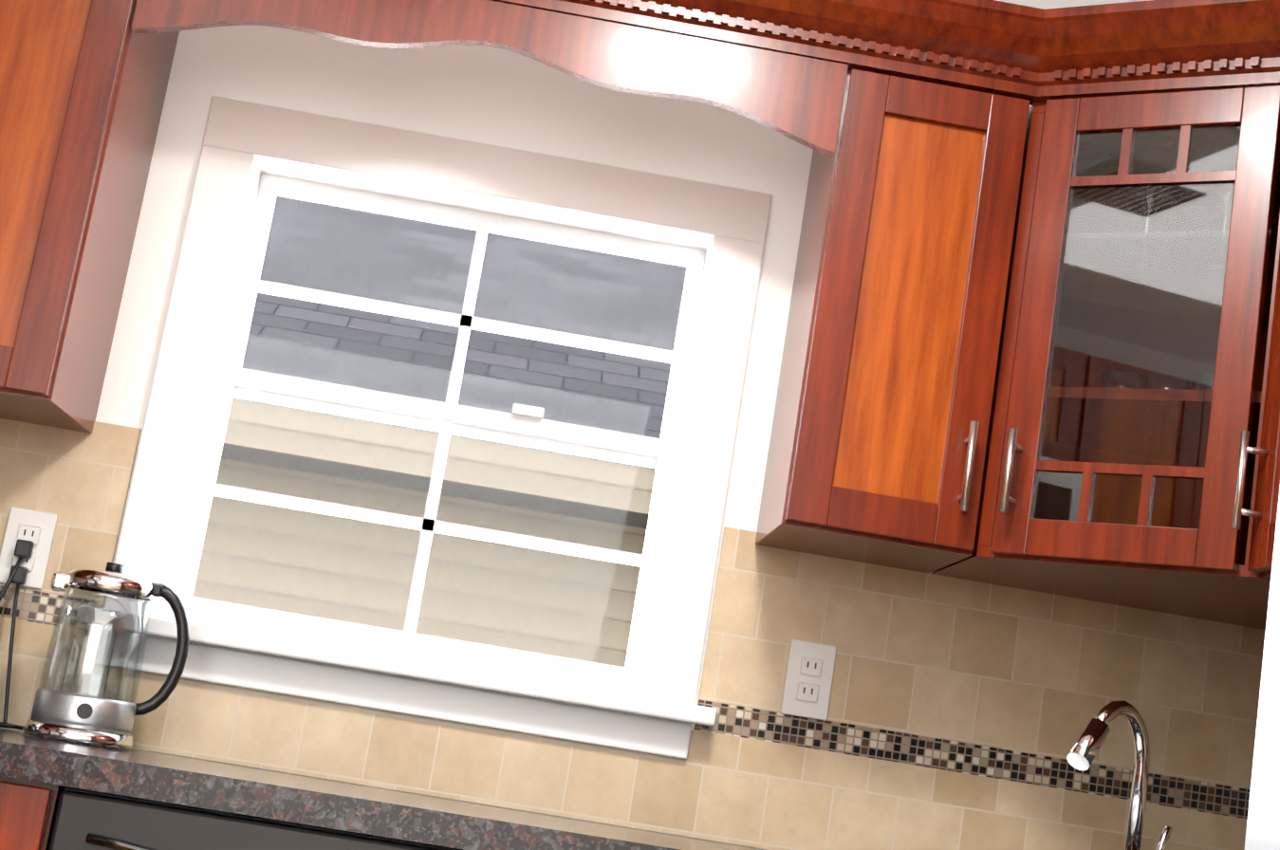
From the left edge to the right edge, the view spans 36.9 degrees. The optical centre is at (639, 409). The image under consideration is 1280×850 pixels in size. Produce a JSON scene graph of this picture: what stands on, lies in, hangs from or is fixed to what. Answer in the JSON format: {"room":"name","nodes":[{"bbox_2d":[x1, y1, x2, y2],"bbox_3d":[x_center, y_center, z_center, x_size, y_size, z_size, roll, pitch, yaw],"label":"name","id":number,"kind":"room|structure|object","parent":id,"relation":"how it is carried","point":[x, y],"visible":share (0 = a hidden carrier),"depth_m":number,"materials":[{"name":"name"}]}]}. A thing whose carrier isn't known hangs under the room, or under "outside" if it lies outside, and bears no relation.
{"room":"kitchen","nodes":[
{"label":"kitchen","id":0,"kind":"room"},
{"bbox_2d":[4,0,1148,849],"bbox_3d":[-0.396,0.276,3.020,3.140,2.440,0.120,10,-11,-3],"label":"wall","id":1,"kind":"structure","parent":0,"point":[497,97],"depth_m":3.10,"materials":[{"name":"white paint"}]},
{"bbox_2d":[0,0,179,433],"bbox_3d":[-0.952,-0.356,2.850,0.350,0.690,0.344,10,-11,-3],"label":"upper cabinet","id":2,"kind":"object","parent":1,"relation":"attached to","point":[83,84],"visible":1,"depth_m":2.75,"materials":[{"name":"brown wood"}]},
{"bbox_2d":[131,0,848,156],"bbox_3d":[-0.213,-0.529,2.811,1.036,0.138,0.020,10,-11,-3],"label":"window valance","id":3,"kind":"object","parent":2,"relation":"attached to","point":[796,98],"visible":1,"depth_m":2.81,"materials":[{"name":"brown wood"}]},
{"bbox_2d":[75,95,772,759],"bbox_3d":[-0.308,0.025,3.034,0.970,0.910,0.165,10,-11,-3],"label":"window","id":4,"kind":"structure","parent":1,"relation":"in","point":[256,160],"depth_m":3.03,"materials":[{"name":"white wood"}]},
{"bbox_2d":[0,418,1265,849],"bbox_3d":[-0.402,0.332,2.944,2.900,0.479,0.008,10,-11,-3],"label":"backsplash","id":5,"kind":"structure","parent":1,"relation":"attached to","point":[962,713],"depth_m":2.97,"materials":[{"name":"tile"}]},
{"bbox_2d":[0,506,57,589],"bbox_3d":[-0.933,0.210,2.915,0.072,0.116,0.010,10,-11,-3],"label":"electrical outlet","id":6,"kind":"object","parent":5,"relation":"attached to","point":[37,528],"visible":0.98,"depth_m":2.91,"materials":[{"name":"white plastic"}]},
{"bbox_2d":[780,639,836,721],"bbox_3d":[0.262,0.419,2.970,0.072,0.116,0.010,10,-11,-3],"label":"electrical outlet","id":7,"kind":"object","parent":5,"relation":"attached to","point":[808,680],"visible":1,"depth_m":2.97,"materials":[{"name":"white plastic"}]},
{"bbox_2d":[755,68,1030,573],"bbox_3d":[0.384,-0.129,2.913,0.278,0.690,0.344,10,-11,-3],"label":"upper cabinet","id":8,"kind":"object","parent":1,"relation":"attached to","point":[879,433],"visible":0.98,"depth_m":2.79,"materials":[{"name":"brown wood"}]},
{"bbox_2d":[931,85,1279,630],"bbox_3d":[0.832,-0.070,2.845,0.607,0.690,0.527,10,-11,-3],"label":"upper cabinet","id":9,"kind":"object","parent":1,"relation":"attached to","point":[1129,393],"visible":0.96,"depth_m":2.75,"materials":[{"name":"brown wood"}]},
{"bbox_3d":[-0.377,0.996,0.035,3.140,0.060,5.730,10,-11,-3],"label":"floor","id":10,"kind":"structure","parent":0,"visible":0},
{"bbox_2d":[0,776,69,849],"bbox_3d":[-0.904,0.903,2.490,0.224,0.868,0.614,10,-11,-3],"label":"base cabinet","id":11,"kind":"object","parent":10,"relation":"on","point":[28,809],"visible":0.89,"depth_m":2.31,"materials":[{"name":"brown wood"}]},
{"bbox_2d":[49,787,463,849],"bbox_3d":[-0.494,0.972,2.503,0.592,0.866,0.576,10,-11,-3],"label":"dishwasher","id":12,"kind":"object","parent":10,"relation":"on","point":[87,820],"visible":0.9,"depth_m":2.31,"materials":[{"name":"grey metal"}]},
{"bbox_2d":[1244,487,1279,849],"bbox_3d":[0.748,0.382,0.876,0.763,1.784,0.874,10,-11,-3],"label":"refrigerator","id":13,"kind":"object","parent":10,"relation":"on","point":[1263,828],"depth_m":1.31,"materials":[{"name":"white"}]},
{"bbox_3d":[0.505,1.125,2.463,0.886,0.868,0.806,10,-11,-3],"label":"base cabinet","id":14,"kind":"object","parent":10,"relation":"on","visible":0},
{"bbox_2d":[704,839,764,849],"bbox_3d":[0.570,0.679,2.537,0.903,0.040,0.830,10,-11,-3],"label":"countertop","id":15,"kind":"structure","parent":14,"relation":"on","point":[728,846],"depth_m":2.83,"materials":[{"name":"stone"}]},
{"bbox_2d":[1066,700,1172,849],"bbox_3d":[0.652,0.542,2.633,0.186,0.286,0.173,10,-11,-3],"label":"gooseneck faucet","id":16,"kind":"object","parent":15,"relation":"on","point":[1088,744],"visible":1,"depth_m":2.67,"materials":[{"name":"silver metal"}]},
{"bbox_3d":[-1.599,0.756,2.306,0.616,0.868,0.924,10,-11,-3],"label":"base cabinet","id":17,"kind":"object","parent":10,"relation":"on","visible":0},
{"bbox_2d":[0,727,726,849],"bbox_3d":[-0.853,0.428,2.422,1.992,0.040,0.926,10,-11,-3],"label":"countertop","id":18,"kind":"structure","parent":17,"relation":"on","point":[287,797],"depth_m":2.31,"materials":[{"name":"stone"}]},
{"bbox_2d":[0,538,34,730],"bbox_3d":[-0.939,0.325,2.826,0.156,0.277,0.121,10,-11,-3],"label":"power cord","id":19,"kind":"object","parent":18,"relation":"on","point":[18,573],"visible":1,"depth_m":2.88,"materials":[{"name":"black"}]},
{"bbox_2d":[23,562,189,750],"bbox_3d":[-0.761,0.354,2.763,0.209,0.258,0.152,12,-11,-14],"label":"glass kettle","id":20,"kind":"object","parent":18,"relation":"on","point":[86,719],"visible":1,"depth_m":2.72,"materials":[{"name":"clear glass"}]},
{"bbox_3d":[0.943,-0.036,0.261,0.865,2.440,5.610,10,-11,-3],"label":"wall","id":21,"kind":"structure","parent":0,"visible":0},
{"bbox_2d":[1231,250,1279,578],"bbox_3d":[1.011,-0.231,2.474,0.344,0.920,0.273,10,-11,-3],"label":"upper cabinet","id":22,"kind":"object","parent":21,"relation":"attached to","point":[1264,513],"visible":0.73,"depth_m":2.50,"materials":[{"name":"brown wood"}]},
{"bbox_3d":[-1.416,-0.461,2.697,0.607,0.690,0.611,10,-11,-3],"label":"upper cabinet","id":23,"kind":"object","parent":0,"visible":0},
{"bbox_2d":[492,0,1279,105],"bbox_3d":[-0.214,-0.711,2.536,2.327,0.110,0.651,10,-11,-3],"label":"crown molding","id":24,"kind":"structure","parent":23,"relation":"attached to","point":[1031,54],"depth_m":2.81,"materials":[{"name":"brown wood"}]},
{"label":"outside","id":25,"kind":"structure","parent":0,"visible":0},
{"bbox_2d":[192,195,686,667],"bbox_3d":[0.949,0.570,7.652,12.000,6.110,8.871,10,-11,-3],"label":"window glass","id":26,"kind":"structure","parent":25,"point":[544,495],"depth_m":7.19,"materials":[{"name":"clear glass"}]}
]}

